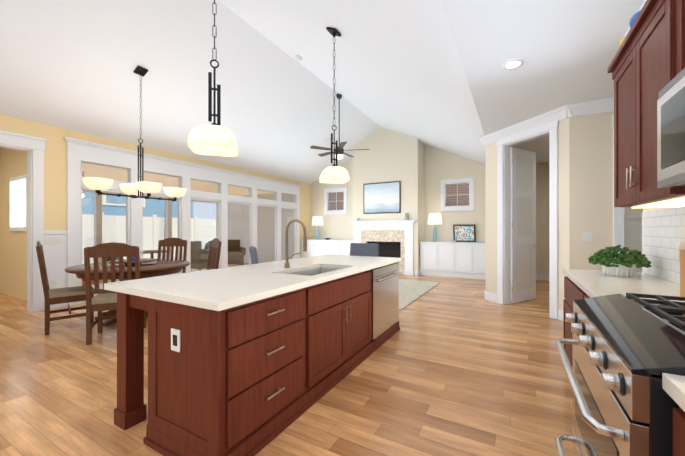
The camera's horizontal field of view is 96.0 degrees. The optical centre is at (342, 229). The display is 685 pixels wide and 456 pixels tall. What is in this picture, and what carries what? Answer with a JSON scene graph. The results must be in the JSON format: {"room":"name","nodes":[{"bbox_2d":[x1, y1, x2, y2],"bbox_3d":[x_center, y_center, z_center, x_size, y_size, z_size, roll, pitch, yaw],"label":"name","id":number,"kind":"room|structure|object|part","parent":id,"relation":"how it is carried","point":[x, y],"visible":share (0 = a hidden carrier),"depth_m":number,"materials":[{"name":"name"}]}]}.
{"room":"kitchen","nodes":[
{"label":"kitchen","id":0,"kind":"room"},
{"bbox_2d":[0,147,273,195],"bbox_3d":[-5.972,-1.514,7.131,4.050,0.340,11.500,0,0,29],"label":"ceiling","id":1,"kind":"structure","parent":0,"point":[193,185],"depth_m":8.24,"materials":[{"name":"beige"}]},
{"bbox_2d":[0,263,572,455],"bbox_3d":[-1.793,1.324,5.023,14.400,0.100,12.300,0,0,29],"label":"floor","id":2,"kind":"structure","parent":0,"point":[454,366],"depth_m":2.45,"materials":[{"name":"brown wood"}]},
{"bbox_2d":[36,241,93,334],"bbox_3d":[-3.607,0.707,4.024,0.547,1.131,0.502,0,0,-43],"label":"dining chair","id":3,"kind":"object","parent":2,"relation":"on","point":[63,295],"visible":0.75,"depth_m":3.85,"materials":[{"name":"brown wood"}]},
{"bbox_2d":[84,242,145,344],"bbox_3d":[-2.677,0.707,3.675,0.502,1.131,0.547,0,0,-25],"label":"dining chair","id":4,"kind":"object","parent":2,"relation":"on","point":[102,301],"visible":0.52,"depth_m":3.45,"materials":[{"name":"brown wood"}]},
{"bbox_2d":[65,258,189,326],"bbox_3d":[-3.069,0.860,4.522,1.500,0.826,1.500,0,0,29],"label":"dining table","id":5,"kind":"object","parent":2,"relation":"on","point":[150,267],"visible":0.46,"depth_m":4.22,"materials":[{"name":"brown wood"}]},
{"bbox_2d":[131,250,144,260],"bbox_3d":[-3.054,0.376,4.549,0.268,0.140,0.250,0,0,29],"label":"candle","id":6,"kind":"object","parent":5,"relation":"on","point":[133,258],"visible":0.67,"depth_m":4.59,"materials":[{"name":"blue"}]},
{"bbox_2d":[143,250,169,258],"bbox_3d":[-5.363,0.938,8.679,0.900,0.680,0.900,0,0,29],"label":"side table","id":7,"kind":"object","parent":2,"relation":"on","point":[151,254],"depth_m":8.64,"materials":[{"name":"wicker"}]},
{"bbox_2d":[145,238,186,277],"bbox_3d":[-3.114,0.709,5.435,0.502,1.131,0.547,0,0,-3],"label":"dining chair","id":8,"kind":"object","parent":2,"relation":"on","point":[168,243],"visible":0.27,"depth_m":5.66,"materials":[{"name":"brown wood"}]},
{"bbox_2d":[191,241,208,270],"bbox_3d":[-4.380,0.819,9.444,0.690,0.920,0.800,0,0,19],"label":"wicker chair","id":9,"kind":"object","parent":2,"relation":"on","point":[201,258],"depth_m":9.14,"materials":[{"name":"wicker"}]},
{"bbox_2d":[207,238,221,269],"bbox_3d":[-2.357,0.708,5.095,0.547,1.131,0.502,0,0,-39],"label":"dining chair","id":10,"kind":"object","parent":2,"relation":"on","point":[214,253],"visible":0.38,"depth_m":5.22,"materials":[{"name":"brown wood"}]},
{"bbox_2d":[228,240,245,264],"bbox_3d":[-3.866,0.821,10.772,0.800,0.920,0.690,0,0,-31],"label":"wicker chair","id":11,"kind":"object","parent":2,"relation":"on","point":[234,249],"depth_m":10.64,"materials":[{"name":"wicker"}]},
{"bbox_2d":[249,246,258,263],"bbox_3d":[-0.907,0.743,3.899,0.514,1.059,0.480,0,0,-19],"label":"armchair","id":12,"kind":"object","parent":2,"relation":"on","point":[253,254],"visible":0.08,"depth_m":3.61,"materials":[{"name":"blue"}]},
{"bbox_2d":[108,259,401,455],"bbox_3d":[-0.361,0.834,2.958,1.058,0.874,2.770,0,0,29],"label":"kitchen island","id":13,"kind":"object","parent":2,"relation":"on","point":[250,360],"depth_m":1.83,"materials":[{"name":"brown wood"}]},
{"bbox_2d":[104,255,395,306],"bbox_3d":[-0.411,0.377,2.986,1.120,0.040,2.790,0,0,29],"label":"island countertop","id":14,"kind":"structure","parent":13,"relation":"on","point":[221,287],"depth_m":2.16,"materials":[{"name":"white stone"}]},
{"bbox_2d":[284,219,307,266],"bbox_3d":[-0.420,0.129,2.885,0.256,0.456,0.119,0,0,29],"label":"faucet","id":15,"kind":"object","parent":14,"relation":"on","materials":[{"name":"silver metal"}]},
{"bbox_2d":[301,239,352,257],"bbox_3d":[-0.404,0.813,10.463,2.080,0.935,0.646,0,0,29],"label":"cabinet","id":16,"kind":"object","parent":2,"relation":"on","point":[315,247],"visible":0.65,"depth_m":10.23,"materials":[{"name":"white wood"}]},
{"bbox_2d":[312,216,322,239],"bbox_3d":[-0.864,-0.055,10.748,0.400,0.800,0.400,0,0,29],"label":"table lamp","id":17,"kind":"object","parent":16,"relation":"on","point":[317,220],"visible":0.98,"depth_m":10.62,"materials":[{"name":"white fabric"}]},
{"bbox_2d":[350,243,378,256],"bbox_3d":[0.243,0.744,4.731,0.480,1.059,0.514,0,0,29],"label":"armchair","id":18,"kind":"object","parent":2,"relation":"on","point":[364,249],"visible":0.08,"depth_m":4.87,"materials":[{"name":"blue"}]},
{"bbox_2d":[349,220,416,275],"bbox_3d":[1.222,0.509,9.150,2.040,1.540,0.546,0,0,29],"label":"fireplace mantel","id":19,"kind":"object","parent":2,"relation":"on","point":[392,238],"visible":0.69,"depth_m":8.98,"materials":[{"name":"wood"}]},
{"bbox_2d":[399,279,439,309],"bbox_3d":[0.002,1.270,7.056,3.750,0.012,2.900,0,0,29],"label":"living room rug","id":20,"kind":"object","parent":2,"relation":"on","point":[410,291],"visible":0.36,"depth_m":6.51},
{"bbox_2d":[420,241,484,278],"bbox_3d":[3.127,0.810,8.490,1.850,0.935,0.646,0,0,29],"label":"cabinet","id":21,"kind":"object","parent":2,"relation":"on","point":[455,259],"visible":0.85,"depth_m":8.26,"materials":[{"name":"white wood"}]},
{"bbox_2d":[428,213,441,241],"bbox_3d":[2.637,-0.058,8.793,0.400,0.800,0.400,0,0,29],"label":"table lamp","id":22,"kind":"object","parent":21,"relation":"on","point":[434,218],"visible":1,"depth_m":8.67,"materials":[{"name":"white fabric"}]},
{"bbox_2d":[453,224,475,241],"bbox_3d":[3.394,0.099,8.589,0.580,0.487,0.096,0,0,29],"label":"picture","id":23,"kind":"object","parent":21,"relation":"on","point":[465,233],"visible":0.93,"depth_m":8.57,"materials":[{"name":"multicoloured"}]},
{"bbox_2d":[562,272,577,366],"bbox_3d":[2.047,0.834,2.306,0.546,0.874,0.940,0,0,29],"label":"base cabinet","id":24,"kind":"object","parent":2,"relation":"on","point":[570,289],"depth_m":2.59,"materials":[{"name":"brown wood"}]},
{"bbox_2d":[562,268,684,301],"bbox_3d":[1.907,0.376,2.061,0.550,0.040,1.506,0,0,29],"label":"countertop","id":25,"kind":"structure","parent":24,"relation":"on","point":[594,282],"depth_m":2.01,"materials":[{"name":"white stone"}]},
{"bbox_2d":[588,245,651,276],"bbox_3d":[2.145,0.236,2.400,0.367,0.239,0.423,0,0,29],"label":"potted plant","id":26,"kind":"object","parent":25,"relation":"on","point":[624,263],"visible":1,"depth_m":2.32,"materials":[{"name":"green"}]},
{"bbox_2d":[679,241,684,296],"bbox_3d":[1.865,0.206,1.635,0.117,0.300,0.390,0,0,29],"label":"cutting board","id":27,"kind":"object","parent":25,"relation":"on","point":[682,266],"visible":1,"depth_m":1.64,"materials":[{"name":"brown wood"}]},
{"bbox_2d":[578,288,593,298],"bbox_3d":[1.680,0.833,1.649,0.546,0.874,0.566,0,0,29],"label":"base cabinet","id":28,"kind":"object","parent":2,"relation":"on","point":[581,295],"depth_m":2.06,"materials":[{"name":"brown wood"}]},
{"bbox_2d":[555,293,684,455],"bbox_3d":[1.216,0.785,1.058,0.739,0.968,0.910,0,0,29],"label":"range","id":29,"kind":"object","parent":2,"relation":"on","point":[627,351],"visible":1,"depth_m":0.99,"materials":[{"name":"silver metal"}]},
{"bbox_2d":[662,385,684,455],"bbox_3d":[0.866,0.831,0.260,0.611,0.874,0.816,0,0,29],"label":"base cabinet","id":30,"kind":"object","parent":2,"relation":"on","point":[678,413],"depth_m":0.71,"materials":[{"name":"brown wood"}]},
{"bbox_2d":[662,373,684,404],"bbox_3d":[0.214,0.373,-0.904,0.615,0.040,3.486,0,0,29],"label":"countertop","id":31,"kind":"structure","parent":30,"relation":"on","point":[676,383],"depth_m":0.72,"materials":[{"name":"white stone"}]},
{"bbox_2d":[0,0,643,183],"bbox_3d":[0.141,-2.348,3.833,9.860,1.480,12.000,0,0,29],"label":"ceiling","id":32,"kind":"structure","parent":0,"point":[433,74],"depth_m":4.28,"materials":[{"name":"white paint"}]},
{"bbox_2d":[83,139,186,200],"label":"dining chandelier","id":33,"kind":"object","parent":32,"relation":"hanging from","point":[97,184],"depth_m":4.51,"materials":[{"name":"white glass"}]},
{"bbox_2d":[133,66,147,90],"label":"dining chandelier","id":34,"kind":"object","parent":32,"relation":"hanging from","point":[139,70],"depth_m":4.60,"materials":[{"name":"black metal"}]},
{"bbox_2d":[188,0,237,156],"bbox_3d":[-0.906,-1.449,2.183,0.310,1.779,0.310,0,0,-16],"label":"pendant light","id":35,"kind":"object","parent":32,"relation":"hanging from","point":[214,138],"visible":1,"depth_m":2.12,"materials":[{"name":"white glass"}]},
{"bbox_2d":[295,55,302,60],"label":"recessed light","id":36,"kind":"object","parent":32,"relation":"in","point":[297,57],"depth_m":5.16,"materials":[{"name":"white"}]},
{"bbox_2d":[321,138,330,144],"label":"recessed light","id":37,"kind":"object","parent":32,"relation":"in","point":[327,141],"depth_m":8.66,"materials":[{"name":"white"}]},
{"bbox_2d":[319,27,349,183],"bbox_3d":[-0.096,-1.438,3.552,0.310,1.761,0.310,0,0,-16],"label":"pendant light","id":38,"kind":"object","parent":32,"relation":"hanging from","point":[334,173],"visible":1,"depth_m":3.50,"materials":[{"name":"white glass"}]},
{"bbox_2d":[310,94,369,158],"bbox_3d":[-0.056,-2.289,6.917,1.298,1.430,1.266,0,0,29],"label":"room ceiling fan","id":39,"kind":"object","parent":32,"relation":"hanging from","point":[341,150],"visible":0.79,"depth_m":6.81,"materials":[{"name":"brown metal"}]},
{"bbox_2d":[502,59,523,69],"bbox_3d":[1.724,-1.672,3.120,0.188,0.011,0.188,0,0,20],"label":"recessed light","id":40,"kind":"object","parent":32,"relation":"in","point":[512,64],"visible":1,"depth_m":3.09,"materials":[{"name":"white"}]},
{"bbox_2d":[0,111,679,309],"bbox_3d":[-1.012,-1.027,4.475,12.500,4.600,12.000,0,0,29],"label":"wall","id":41,"kind":"structure","parent":0,"point":[418,169],"depth_m":5.88,"materials":[{"name":"beige paint"}]},
{"bbox_2d":[9,174,26,230],"bbox_3d":[-5.917,-0.475,5.638,0.900,1.000,0.048,0,0,29],"label":"window","id":42,"kind":"structure","parent":41,"relation":"in","point":[17,203],"depth_m":5.59,"materials":[{"name":"white"}]},
{"bbox_2d":[45,237,60,244],"bbox_3d":[-4.668,0.184,4.969,0.008,0.120,0.200,0,0,29],"label":"switch plate","id":43,"kind":"object","parent":41,"relation":"attached to","point":[48,240],"depth_m":4.97,"materials":[{"name":"white plastic"}]},
{"bbox_2d":[50,280,55,287],"bbox_3d":[-4.668,0.874,4.968,0.008,0.120,0.080,0,0,29],"label":"switch plate","id":44,"kind":"object","parent":41,"relation":"attached to","point":[52,282],"depth_m":4.96,"materials":[{"name":"white plastic"}]},
{"bbox_2d":[0,0,646,320],"bbox_3d":[0.112,-0.202,3.878,9.745,2.949,11.845,0,0,29],"label":"trim","id":45,"kind":"structure","parent":41,"relation":"attached to","point":[67,252],"depth_m":5.25,"materials":[{"name":"white"}]},
{"bbox_2d":[363,181,400,213],"bbox_3d":[1.151,-0.936,9.086,1.160,0.910,0.037,0,0,29],"label":"picture","id":46,"kind":"object","parent":41,"relation":"attached to","point":[382,197],"visible":0.96,"depth_m":9.05,"materials":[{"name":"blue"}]},
{"bbox_2d":[510,147,538,303],"bbox_3d":[3.230,-0.077,5.456,0.460,2.678,0.714,0,0,29],"label":"bedroom door","id":47,"kind":"structure","parent":41,"relation":"in","point":[523,244],"depth_m":5.42,"materials":[{"name":"white wood"}]},
{"bbox_2d":[581,232,592,240],"bbox_3d":[3.272,0.093,4.124,0.120,0.120,0.011,0,0,29],"label":"switch plate","id":48,"kind":"object","parent":41,"relation":"attached to","point":[586,236],"depth_m":4.12,"materials":[{"name":"white plastic"}]},
{"bbox_2d":[611,0,684,208],"bbox_3d":[1.781,-0.609,1.627,0.347,0.943,0.868,0,0,29],"label":"upper cabinet","id":49,"kind":"object","parent":41,"relation":"attached to","point":[646,66],"depth_m":1.65,"materials":[{"name":"brown wood"}]},
{"bbox_2d":[622,12,639,38],"bbox_3d":[1.660,-1.166,1.713,0.097,0.100,0.097,0,0,14],"label":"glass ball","id":50,"kind":"object","parent":49,"relation":"on","point":[633,18],"depth_m":1.71,"materials":[{"name":"blue glass"}]},
{"bbox_3d":[1.792,-0.143,1.620,0.220,0.010,0.768,0,0,29],"label":"under-cabinet light strip","id":51,"kind":"part","parent":49,"relation":"part of","materials":[{"name":"white plastic"}]},
{"bbox_2d":[642,207,684,283],"bbox_3d":[1.083,0.102,0.010,0.006,0.503,5.929,0,0,29],"label":"tile backsplash","id":52,"kind":"structure","parent":41,"relation":"attached to","point":[663,234],"depth_m":2.21,"materials":[{"name":"white tile"}]},
{"bbox_2d":[671,0,684,79],"bbox_3d":[1.389,-0.843,0.912,0.332,0.476,0.760,0,0,29],"label":"upper cabinet","id":53,"kind":"object","parent":41,"relation":"attached to","point":[677,6],"depth_m":1.31,"materials":[{"name":"brown wood"}]},
{"bbox_2d":[657,68,684,187],"bbox_3d":[1.334,-0.391,0.942,0.459,0.420,0.754,0,0,29],"label":"over-the-range microwave","id":54,"kind":"object","parent":53,"relation":"attached to","point":[671,137],"visible":1,"depth_m":1.22,"materials":[{"name":"silver metal"}]},
{"label":"outside","id":55,"kind":"structure","parent":0,"visible":0},
{"bbox_2d":[82,190,293,263],"bbox_3d":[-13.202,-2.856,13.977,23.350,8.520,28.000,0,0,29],"label":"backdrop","id":56,"kind":"structure","parent":55,"point":[101,218],"depth_m":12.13,"materials":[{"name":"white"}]},
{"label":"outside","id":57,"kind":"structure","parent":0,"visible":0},
{"bbox_2d":[329,183,468,209],"bbox_3d":[3.625,-1.220,10.419,10.200,5.000,0.200,0,0,29],"label":"brick","id":58,"kind":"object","parent":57,"point":[449,187],"depth_m":10.29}
]}

